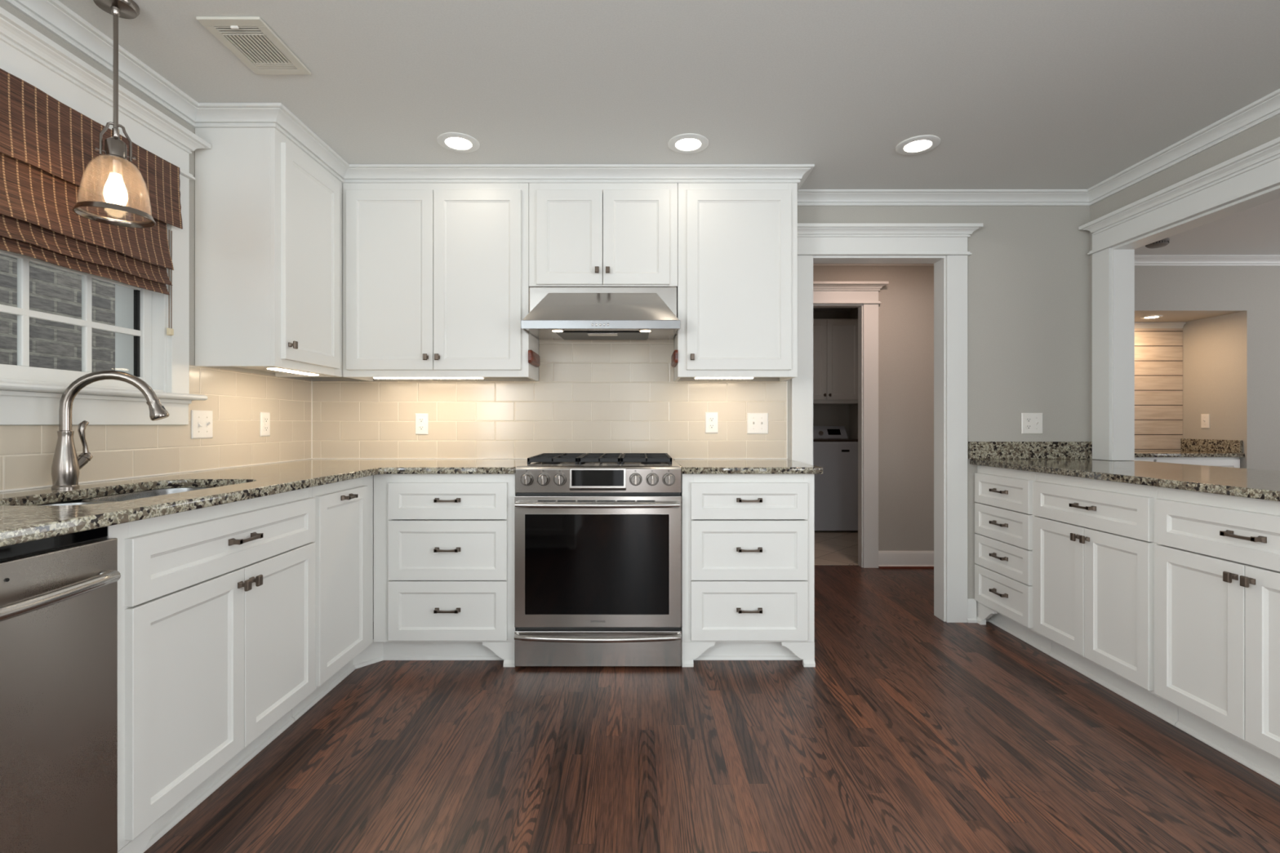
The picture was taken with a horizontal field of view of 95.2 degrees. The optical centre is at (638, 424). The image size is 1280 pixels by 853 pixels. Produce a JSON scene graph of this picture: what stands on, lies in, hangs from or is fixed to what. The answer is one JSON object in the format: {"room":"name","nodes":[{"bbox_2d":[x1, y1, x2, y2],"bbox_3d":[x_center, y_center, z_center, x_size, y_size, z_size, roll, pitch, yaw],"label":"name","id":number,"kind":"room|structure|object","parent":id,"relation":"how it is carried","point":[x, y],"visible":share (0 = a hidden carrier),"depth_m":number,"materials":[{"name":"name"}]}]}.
{"room":"kitchen","nodes":[
{"label":"kitchen","id":0,"kind":"room"},
{"bbox_2d":[0,253,115,372],"bbox_3d":[-3.060,-0.791,2.250,0.120,4.600,7.500,0,0,0],"label":"wall","id":1,"kind":"structure","parent":0,"point":[52,344],"depth_m":3.00,"materials":[{"name":"grey brick"}]},
{"bbox_2d":[0,0,311,425],"bbox_3d":[-1.898,-0.093,0.195,0.120,2.405,6.390,0,0,0],"label":"wall","id":2,"kind":"structure","parent":0,"point":[3,4],"depth_m":2.40,"materials":[{"name":"beige paint"}]},
{"bbox_2d":[0,223,207,425],"bbox_3d":[-1.910,-0.494,1.702,0.281,0.993,1.404,0,0,0],"label":"window","id":3,"kind":"structure","parent":2,"relation":"in","point":[29,395],"depth_m":2.01,"materials":[{"name":"white paint"}]},
{"bbox_2d":[0,68,182,336],"bbox_3d":[-1.800,-0.674,1.702,0.035,0.661,1.173,0,0,0],"label":"roman shade","id":4,"kind":"object","parent":3,"relation":"attached to","point":[47,147],"visible":0.97,"depth_m":1.85,"materials":[{"name":"brown wood"}]},
{"bbox_2d":[0,6,210,394],"bbox_3d":[-1.800,-0.638,1.702,0.074,1.035,1.423,0,0,0],"label":"trim","id":5,"kind":"structure","parent":2,"relation":"attached to","point":[26,54],"depth_m":2.06,"materials":[{"name":"white paint"}]},
{"bbox_2d":[0,364,312,492],"bbox_3d":[-1.832,-0.023,1.990,0.010,0.440,2.580,0,0,0],"label":"tile backsplash","id":6,"kind":"structure","parent":2,"relation":"attached to","point":[236,400],"depth_m":2.44,"materials":[{"name":"white tile"}]},
{"bbox_2d":[191,409,213,439],"bbox_3d":[-1.822,0.001,2.453,0.020,0.118,0.118,0,0,0],"label":"light switch","id":7,"kind":"object","parent":6,"relation":"attached to","point":[202,421],"visible":1,"depth_m":2.45,"materials":[{"name":"white plastic"}]},
{"bbox_2d":[259,412,270,436],"bbox_3d":[-1.827,0.000,2.866,0.008,0.118,0.072,0,0,0],"label":"power outlet","id":8,"kind":"object","parent":6,"relation":"attached to","point":[264,417],"visible":1,"depth_m":2.86,"materials":[{"name":"white plastic"}]},
{"bbox_2d":[263,417,268,422],"bbox_3d":[-1.825,-0.021,2.866,0.003,0.027,0.033,0,0,0],"label":"socket","id":9,"kind":"object","parent":8,"relation":"attached to","point":[265,419],"depth_m":2.86,"materials":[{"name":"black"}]},
{"bbox_2d":[263,426,268,431],"bbox_3d":[-1.825,0.021,2.866,0.003,0.027,0.033,0,0,0],"label":"socket","id":10,"kind":"object","parent":8,"relation":"attached to","point":[265,428],"depth_m":2.86,"materials":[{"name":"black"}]},
{"bbox_2d":[195,128,342,377],"bbox_3d":[-1.644,-0.735,2.697,0.384,0.988,0.553,0,0,0],"label":"upper cabinet","id":11,"kind":"object","parent":2,"relation":"attached to","point":[268,215],"visible":0.99,"depth_m":2.42,"materials":[{"name":"white paint"}]},
{"bbox_2d":[264,366,320,375],"bbox_3d":[-1.570,-0.248,2.670,0.060,0.024,0.340,0,0,0],"label":"light","id":12,"kind":"object","parent":11,"relation":"attached to","point":[273,368],"visible":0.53,"depth_m":2.62,"materials":[{"name":"white plastic"}]},
{"bbox_2d":[57,0,1279,311],"bbox_3d":[2.820,-1.346,1.850,9.560,0.100,9.900,0,0,0],"label":"ceiling","id":13,"kind":"structure","parent":0,"point":[1015,94],"depth_m":2.21,"materials":[{"name":"paint"}]},
{"bbox_2d":[72,0,155,227],"bbox_3d":[-1.600,-0.964,1.790,0.191,0.662,0.191,0,0,0],"label":"pendant light","id":14,"kind":"object","parent":13,"relation":"hanging from","point":[115,193],"visible":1,"depth_m":1.78,"materials":[{"name":"glass"}]},
{"bbox_2d":[195,16,311,75],"bbox_3d":[-1.303,-1.287,2.003,0.202,0.018,0.296,0,0,0],"label":"ceiling vent","id":15,"kind":"object","parent":13,"relation":"in","point":[249,38],"visible":1,"depth_m":1.98,"materials":[{"name":"beige metal"}]},
{"bbox_2d":[436,132,479,152],"bbox_3d":[-0.825,-1.292,2.685,0.188,0.008,0.188,0,0,0],"label":"recessed light","id":16,"kind":"object","parent":13,"relation":"in","point":[457,142],"visible":1,"depth_m":2.68,"materials":[{"name":"white paint"}]},
{"bbox_2d":[667,133,708,153],"bbox_3d":[0.231,-1.292,2.695,0.188,0.008,0.188,0,0,0],"label":"recessed light","id":17,"kind":"object","parent":13,"relation":"in","point":[688,143],"visible":1,"depth_m":2.69,"materials":[{"name":"white paint"}]},
{"bbox_2d":[895,134,940,155],"bbox_3d":[1.297,-1.292,2.710,0.188,0.008,0.188,0,0,0],"label":"recessed light","id":18,"kind":"object","parent":13,"relation":"in","point":[919,144],"visible":1,"depth_m":2.70,"materials":[{"name":"white paint"}]},
{"bbox_2d":[1145,237,1169,248],"bbox_3d":[3.660,-1.274,4.120,0.130,0.042,0.130,0,0,0],"label":"air vent","id":19,"kind":"object","parent":13,"relation":"attached to","point":[1165,242],"visible":0.8,"depth_m":4.08,"materials":[{"name":"grey plastic"}]},
{"bbox_2d":[311,193,1089,621],"bbox_3d":[0.351,-0.093,3.338,4.378,2.405,0.104,0,0,0],"label":"wall","id":20,"kind":"structure","parent":0,"point":[1028,266],"depth_m":3.29,"materials":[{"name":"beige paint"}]},
{"bbox_2d":[342,182,538,381],"bbox_3d":[-1.031,-0.735,3.100,0.946,0.988,0.356,0,0,0],"label":"upper cabinet","id":21,"kind":"object","parent":20,"relation":"attached to","point":[436,275],"visible":0.94,"depth_m":2.96,"materials":[{"name":"white paint"}]},
{"bbox_2d":[372,377,484,378],"bbox_3d":[-1.085,-0.248,3.030,0.570,0.024,0.060,0,0,0],"label":"light","id":22,"kind":"object","parent":21,"relation":"attached to","point":[372,377],"visible":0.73,"depth_m":3.01,"materials":[{"name":"white plastic"}]},
{"bbox_2d":[373,377,483,378],"bbox_3d":[-1.085,-0.238,3.030,0.554,0.004,0.044,0,0,0],"label":"diffuser","id":23,"kind":"object","parent":22,"relation":"attached to","point":[374,378],"depth_m":3.01,"materials":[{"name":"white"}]},
{"bbox_2d":[528,350,540,367],"bbox_3d":[-0.546,-0.345,3.078,0.021,0.068,0.245,0,0,0],"label":"wooden block","id":24,"kind":"object","parent":21,"relation":"attached to","point":[534,359],"visible":1,"depth_m":3.02,"materials":[{"name":"brown wood"}]},
{"bbox_2d":[312,337,787,459],"bbox_3d":[-0.496,-0.157,3.280,2.669,0.708,0.011,0,0,0],"label":"tile backsplash","id":25,"kind":"structure","parent":20,"relation":"attached to","point":[588,396],"depth_m":3.28,"materials":[{"name":"white tile"}]},
{"bbox_2d":[415,413,428,434],"bbox_3d":[-1.214,-0.002,3.275,0.072,0.118,0.008,0,0,0],"label":"power outlet","id":26,"kind":"object","parent":25,"relation":"attached to","point":[421,420],"visible":1,"depth_m":3.27,"materials":[{"name":"white plastic"}]},
{"bbox_2d":[418,417,424,422],"bbox_3d":[-1.214,-0.023,3.273,0.033,0.027,0.003,0,0,0],"label":"socket","id":27,"kind":"object","parent":26,"relation":"attached to","point":[420,420],"depth_m":3.27,"materials":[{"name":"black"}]},
{"bbox_2d":[418,425,424,430],"bbox_3d":[-1.214,0.020,3.273,0.033,0.027,0.003,0,0,0],"label":"socket","id":28,"kind":"object","parent":26,"relation":"attached to","point":[420,427],"depth_m":3.27,"materials":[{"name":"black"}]},
{"bbox_2d":[705,412,718,433],"bbox_3d":[0.412,-0.009,3.275,0.072,0.118,0.008,0,0,0],"label":"power outlet","id":29,"kind":"object","parent":25,"relation":"attached to","point":[711,418],"visible":1,"depth_m":3.27,"materials":[{"name":"white plastic"}]},
{"bbox_2d":[708,417,714,421],"bbox_3d":[0.412,-0.028,3.273,0.033,0.025,0.003,0,0,0],"label":"socket","id":30,"kind":"object","parent":29,"relation":"attached to","point":[710,419],"depth_m":3.27,"materials":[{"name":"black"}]},
{"bbox_2d":[708,423,714,428],"bbox_3d":[0.412,0.011,3.273,0.033,0.025,0.003,0,0,0],"label":"socket","id":31,"kind":"object","parent":29,"relation":"attached to","point":[710,425],"depth_m":3.27,"materials":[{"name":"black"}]},
{"bbox_2d":[746,413,768,434],"bbox_3d":[0.670,-0.005,3.270,0.118,0.118,0.020,0,0,0],"label":"light switch","id":32,"kind":"object","parent":25,"relation":"attached to","point":[757,423],"visible":1,"depth_m":3.27,"materials":[{"name":"white plastic"}]},
{"bbox_2d":[520,286,679,339],"bbox_3d":[-0.179,-0.577,3.035,0.763,0.248,0.488,0,0,0],"label":"range hood","id":33,"kind":"object","parent":20,"relation":"attached to","point":[555,313],"visible":1,"depth_m":2.89,"materials":[{"name":"silver metal"}]},
{"bbox_2d":[528,182,677,287],"bbox_3d":[-0.178,-0.966,3.100,0.756,0.526,0.356,0,0,0],"label":"upper cabinet","id":34,"kind":"object","parent":20,"relation":"attached to","point":[581,234],"visible":0.92,"depth_m":2.96,"materials":[{"name":"white paint"}]},
{"bbox_2d":[674,182,797,381],"bbox_3d":[0.506,-0.735,3.100,0.608,0.988,0.356,0,0,0],"label":"upper cabinet","id":35,"kind":"object","parent":20,"relation":"attached to","point":[737,287],"visible":0.98,"depth_m":2.96,"materials":[{"name":"white paint"}]},
{"bbox_2d":[671,350,678,367],"bbox_3d":[0.191,-0.345,3.078,0.021,0.068,0.245,0,0,0],"label":"wooden block","id":36,"kind":"object","parent":35,"relation":"attached to","point":[674,357],"visible":1,"depth_m":2.96,"materials":[{"name":"brown wood"}]},
{"bbox_2d":[693,377,754,378],"bbox_3d":[0.445,-0.248,3.030,0.310,0.024,0.060,0,0,0],"label":"light","id":37,"kind":"object","parent":35,"relation":"attached to","point":[694,377],"visible":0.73,"depth_m":3.01,"materials":[{"name":"white plastic"}]},
{"bbox_2d":[695,377,753,378],"bbox_3d":[0.445,-0.238,3.030,0.294,0.004,0.044,0,0,0],"label":"diffuser","id":38,"kind":"object","parent":37,"relation":"attached to","point":[695,378],"depth_m":3.01,"materials":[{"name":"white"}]},
{"bbox_2d":[791,222,982,622],"bbox_3d":[1.355,0.002,3.303,1.085,2.214,0.184,0,0,0],"label":"door frame","id":39,"kind":"structure","parent":20,"relation":"in","point":[943,245],"depth_m":3.27,"materials":[{"name":"white paint"}]},
{"bbox_2d":[967,599,977,622],"bbox_3d":[1.869,1.045,3.275,0.052,0.128,0.022,0,0,0],"label":"baseboard","id":40,"kind":"structure","parent":20,"relation":"attached to","point":[971,603],"depth_m":3.27,"materials":[{"name":"white paint"}]},
{"bbox_2d":[1021,413,1042,434],"bbox_3d":[2.214,-0.005,3.276,0.118,0.118,0.020,0,0,0],"label":"outlet","id":41,"kind":"object","parent":20,"relation":"attached to","point":[1031,423],"visible":1,"depth_m":3.28,"materials":[{"name":"white plastic"}]},
{"bbox_2d":[1025,417,1031,422],"bbox_3d":[2.191,-0.025,3.279,0.033,0.025,0.003,0,0,0],"label":"socket","id":42,"kind":"object","parent":41,"relation":"attached to","point":[1027,420],"depth_m":3.28,"materials":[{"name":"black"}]},
{"bbox_2d":[1025,424,1031,429],"bbox_3d":[2.191,0.014,3.279,0.033,0.025,0.003,0,0,0],"label":"socket","id":43,"kind":"object","parent":41,"relation":"attached to","point":[1027,426],"depth_m":3.28,"materials":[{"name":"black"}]},
{"bbox_2d":[143,530,1279,852],"bbox_3d":[2.820,1.157,1.850,9.560,0.104,9.900,0,0,0],"label":"floor","id":44,"kind":"structure","parent":0,"point":[910,730],"depth_m":1.92,"materials":[{"name":"brown wood"}]},
{"bbox_2d":[0,526,120,852],"bbox_3d":[-1.458,0.669,1.036,0.668,0.877,0.600,0,0,0],"label":"dishwasher","id":45,"kind":"object","parent":44,"relation":"on","point":[59,594],"visible":1,"depth_m":1.20,"materials":[{"name":"silver metal"}]},
{"bbox_2d":[40,487,315,852],"bbox_3d":[-1.488,0.668,1.759,0.653,0.882,0.838,0,0,0],"label":"base cabinet","id":46,"kind":"object","parent":44,"relation":"on","point":[216,604],"visible":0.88,"depth_m":1.63,"materials":[{"name":"white paint"}]},
{"bbox_2d":[291,475,373,721],"bbox_3d":[-1.489,0.667,2.429,0.651,0.882,0.498,0,0,0],"label":"base cabinet","id":47,"kind":"object","parent":44,"relation":"on","point":[344,541],"visible":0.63,"depth_m":2.39,"materials":[{"name":"white paint"}]},
{"bbox_2d":[353,639,383,669],"bbox_3d":[-1.243,1.054,2.699,0.016,0.107,0.143,0,0,40],"label":"trim","id":48,"kind":"structure","parent":47,"relation":"attached to","point":[373,653],"depth_m":2.71,"materials":[{"name":"white paint"}]},
{"bbox_2d":[373,473,516,666],"bbox_3d":[-0.889,0.668,2.954,0.650,0.882,0.632,0,0,0],"label":"base cabinet","id":49,"kind":"object","parent":44,"relation":"on","point":[444,544],"visible":0.86,"depth_m":2.67,"materials":[{"name":"white paint"}]},
{"bbox_2d":[0,458,527,546],"bbox_3d":[-1.197,0.210,1.990,1.269,0.030,2.580,0,0,0],"label":"countertop","id":50,"kind":"structure","parent":49,"relation":"on","point":[23,518],"depth_m":1.84,"materials":[{"name":"stone"}]},
{"bbox_2d":[51,370,168,489],"bbox_3d":[-1.642,0.013,1.835,0.290,0.362,0.096,0,0,-22],"label":"kitchen faucet","id":51,"kind":"object","parent":50,"relation":"on","point":[66,466],"visible":1,"depth_m":1.78,"materials":[{"name":"silver metal"}]},
{"bbox_2d":[41,487,211,505],"bbox_3d":[-1.490,0.331,1.740,0.379,0.210,0.699,0,0,0],"label":"sink","id":52,"kind":"object","parent":50,"relation":"in","point":[127,496],"visible":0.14,"depth_m":1.91,"materials":[{"name":"metal"}]},
{"bbox_2d":[41,502,110,505],"bbox_3d":[-1.490,0.310,1.545,0.379,0.170,0.309,0,0,0],"label":"basin","id":53,"kind":"object","parent":52,"relation":"in","point":[77,503],"depth_m":1.68,"materials":[{"name":"metal"}]},
{"bbox_2d":[81,487,211,502],"bbox_3d":[-1.490,0.331,1.895,0.379,0.210,0.389,0,0,0],"label":"basin","id":54,"kind":"object","parent":52,"relation":"in","point":[127,496],"depth_m":1.95,"materials":[{"name":"metal"}]},
{"bbox_2d":[514,453,681,666],"bbox_3d":[-0.181,0.634,2.924,0.757,0.950,0.696,0,0,0],"label":"range","id":55,"kind":"object","parent":44,"relation":"on","point":[597,536],"visible":1,"depth_m":2.64,"materials":[{"name":"grey metal"}]},
{"bbox_2d":[518,458,679,466],"bbox_3d":[-0.181,0.200,2.976,0.756,0.016,0.592,0,0,0],"label":"cooktop","id":56,"kind":"object","parent":55,"relation":"in","point":[673,463],"depth_m":2.76,"materials":[{"name":"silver metal"}]},
{"bbox_2d":[680,473,815,666],"bbox_3d":[0.505,0.668,2.954,0.608,0.882,0.632,0,0,0],"label":"base cabinet","id":57,"kind":"object","parent":44,"relation":"on","point":[748,540],"visible":0.84,"depth_m":2.67,"materials":[{"name":"white paint"}]},
{"bbox_2d":[674,458,822,474],"bbox_3d":[0.518,0.210,2.962,0.638,0.030,0.634,0,0,0],"label":"countertop","id":58,"kind":"structure","parent":57,"relation":"on","point":[688,466],"depth_m":2.65,"materials":[{"name":"stone"}]},
{"bbox_2d":[813,426,857,531],"bbox_3d":[2.000,0.562,6.309,0.690,1.086,0.702,0,0,0],"label":"washing machine","id":59,"kind":"object","parent":44,"relation":"on","point":[836,490],"visible":0.44,"depth_m":5.96,"materials":[{"name":"white metal"}]},
{"bbox_2d":[974,465,1052,655],"bbox_3d":[2.184,0.668,3.042,0.642,0.882,0.482,0,0,0],"label":"base cabinet","id":60,"kind":"object","parent":44,"relation":"on","point":[1004,515],"visible":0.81,"depth_m":3.01,"materials":[{"name":"white paint"}]},
{"bbox_2d":[1033,472,1178,725],"bbox_3d":[2.178,0.667,2.472,0.653,0.882,0.654,0,0,0],"label":"base cabinet","id":61,"kind":"object","parent":44,"relation":"on","point":[1094,543],"visible":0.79,"depth_m":2.41,"materials":[{"name":"white paint"}]},
{"bbox_2d":[968,441,1279,501],"bbox_3d":[2.269,0.161,2.018,0.831,0.128,2.536,0,0,0],"label":"countertop","id":62,"kind":"structure","parent":61,"relation":"on","point":[1072,459],"depth_m":2.60,"materials":[{"name":"stone"}]},
{"bbox_2d":[1132,457,1239,467],"bbox_3d":[4.035,0.682,4.788,1.357,0.851,0.523,0,0,0],"label":"base cabinet","id":63,"kind":"object","parent":44,"relation":"on","point":[1231,462],"visible":0.07,"depth_m":4.56,"materials":[{"name":"white paint"}]},
{"bbox_2d":[1134,438,1244,457],"bbox_3d":[4.035,0.190,4.803,1.366,0.132,0.516,0,0,0],"label":"countertop","id":64,"kind":"structure","parent":63,"relation":"on","point":[1189,447],"depth_m":4.67,"materials":[{"name":"stone"}]},
{"bbox_2d":[1154,486,1279,785],"bbox_3d":[2.178,0.667,1.816,0.653,0.882,0.655,0,0,0],"label":"base cabinet","id":65,"kind":"object","parent":44,"relation":"on","point":[1217,557],"visible":0.93,"depth_m":1.90,"materials":[{"name":"white paint"}]},
{"bbox_2d":[813,307,857,439],"bbox_3d":[1.360,-0.093,5.095,2.320,2.405,3.410,0,0,0],"label":"wall","id":66,"kind":"structure","parent":0,"point":[846,415],"depth_m":6.70,"materials":[{"name":"beige paint"}]},
{"bbox_2d":[813,319,857,404],"bbox_3d":[2.050,-0.683,6.481,0.699,0.915,0.428,0,0,0],"label":"upper cabinet","id":67,"kind":"object","parent":66,"relation":"attached to","point":[835,341],"visible":0.64,"depth_m":6.31,"materials":[{"name":"white paint"}]},
{"bbox_2d":[813,266,1279,551],"bbox_3d":[3.900,-0.093,4.565,7.400,2.405,0.070,0,0,0],"label":"wall","id":68,"kind":"structure","parent":0,"point":[906,308],"depth_m":4.53,"materials":[{"name":"beige paint"}]},
{"bbox_2d":[813,281,888,568],"bbox_3d":[1.337,0.009,4.529,1.148,2.200,0.149,0,0,0],"label":"door frame","id":69,"kind":"structure","parent":68,"relation":"in","point":[863,295],"depth_m":4.51,"materials":[{"name":"white paint"}]},
{"bbox_2d":[813,263,933,266],"bbox_3d":[1.420,-1.262,4.497,2.240,0.067,0.067,0,0,0],"label":"trim","id":70,"kind":"structure","parent":68,"relation":"attached to","point":[814,264],"depth_m":4.52,"materials":[{"name":"white paint"}]},
{"bbox_2d":[878,551,933,566],"bbox_3d":[2.198,1.045,4.519,0.682,0.128,0.022,0,0,0],"label":"baseboard","id":71,"kind":"structure","parent":68,"relation":"attached to","point":[886,558],"depth_m":4.52,"materials":[{"name":"white paint"}]},
{"bbox_2d":[878,566,933,568],"bbox_3d":[2.198,1.102,4.503,0.682,0.014,0.024,0,0,0],"label":"trim","id":72,"kind":"structure","parent":68,"relation":"attached to","point":[880,567],"depth_m":4.49,"materials":[{"name":"brown wood"}]},
{"bbox_2d":[1134,312,1237,439],"bbox_3d":[4.035,0.074,4.880,1.530,2.070,0.560,0,0,0],"label":"wall niche","id":73,"kind":"object","parent":68,"relation":"in","point":[1210,340],"visible":0.16,"depth_m":4.81,"materials":[{"name":"beige paint"}]},
{"bbox_2d":[1140,315,1163,319],"bbox_3d":[4.200,-0.877,4.780,0.140,0.008,0.140,0,0,0],"label":"recessed light","id":74,"kind":"object","parent":73,"relation":"attached to","point":[1152,316],"visible":1,"depth_m":4.78,"materials":[{"name":"white paint"}]},
{"bbox_2d":[1134,328,1182,450],"bbox_3d":[4.035,-0.261,5.071,1.366,1.140,0.017,0,0,0],"label":"wall","id":75,"kind":"structure","parent":73,"relation":"attached to","point":[1158,352],"depth_m":5.06,"materials":[{"name":"brown wood"}]},
{"bbox_2d":[1134,322,1186,328],"bbox_3d":[4.035,-0.853,5.056,1.364,0.054,0.045,0,0,0],"label":"trim","id":76,"kind":"structure","parent":75,"relation":"attached to","point":[1137,325],"depth_m":5.05,"materials":[{"name":"white paint"}]},
{"bbox_2d":[1200,413,1209,428],"bbox_3d":[4.709,-0.026,4.860,0.020,0.118,0.072,0,0,0],"label":"light switch","id":77,"kind":"object","parent":73,"relation":"attached to","point":[1205,418],"visible":1,"depth_m":4.86,"materials":[{"name":"white plastic"}]},
{"bbox_2d":[1134,254,1279,266],"bbox_3d":[5.073,-1.262,4.497,4.854,0.067,0.067,0,0,0],"label":"trim","id":78,"kind":"structure","parent":68,"relation":"attached to","point":[1140,260],"depth_m":4.50,"materials":[{"name":"white paint"}]},
{"bbox_2d":[1089,114,1279,461],"bbox_3d":[2.592,-0.093,0.765,0.105,2.405,7.530,0,0,0],"label":"wall","id":79,"kind":"structure","parent":0,"point":[1268,131],"depth_m":2.76,"materials":[{"name":"beige paint"}]},
{"bbox_2d":[3,0,1279,205],"bbox_3d":[0.351,-1.262,0.143,4.378,0.067,6.286,0,0,0],"label":"trim","id":80,"kind":"structure","parent":79,"relation":"attached to","point":[55,16],"depth_m":2.91,"materials":[{"name":"white paint"}]},
{"bbox_2d":[1078,137,1279,460],"bbox_3d":[2.557,-0.456,1.851,0.184,1.299,2.841,0,0,0],"label":"trim","id":81,"kind":"structure","parent":79,"relation":"attached to","point":[1251,179],"depth_m":3.12,"materials":[{"name":"white paint"}]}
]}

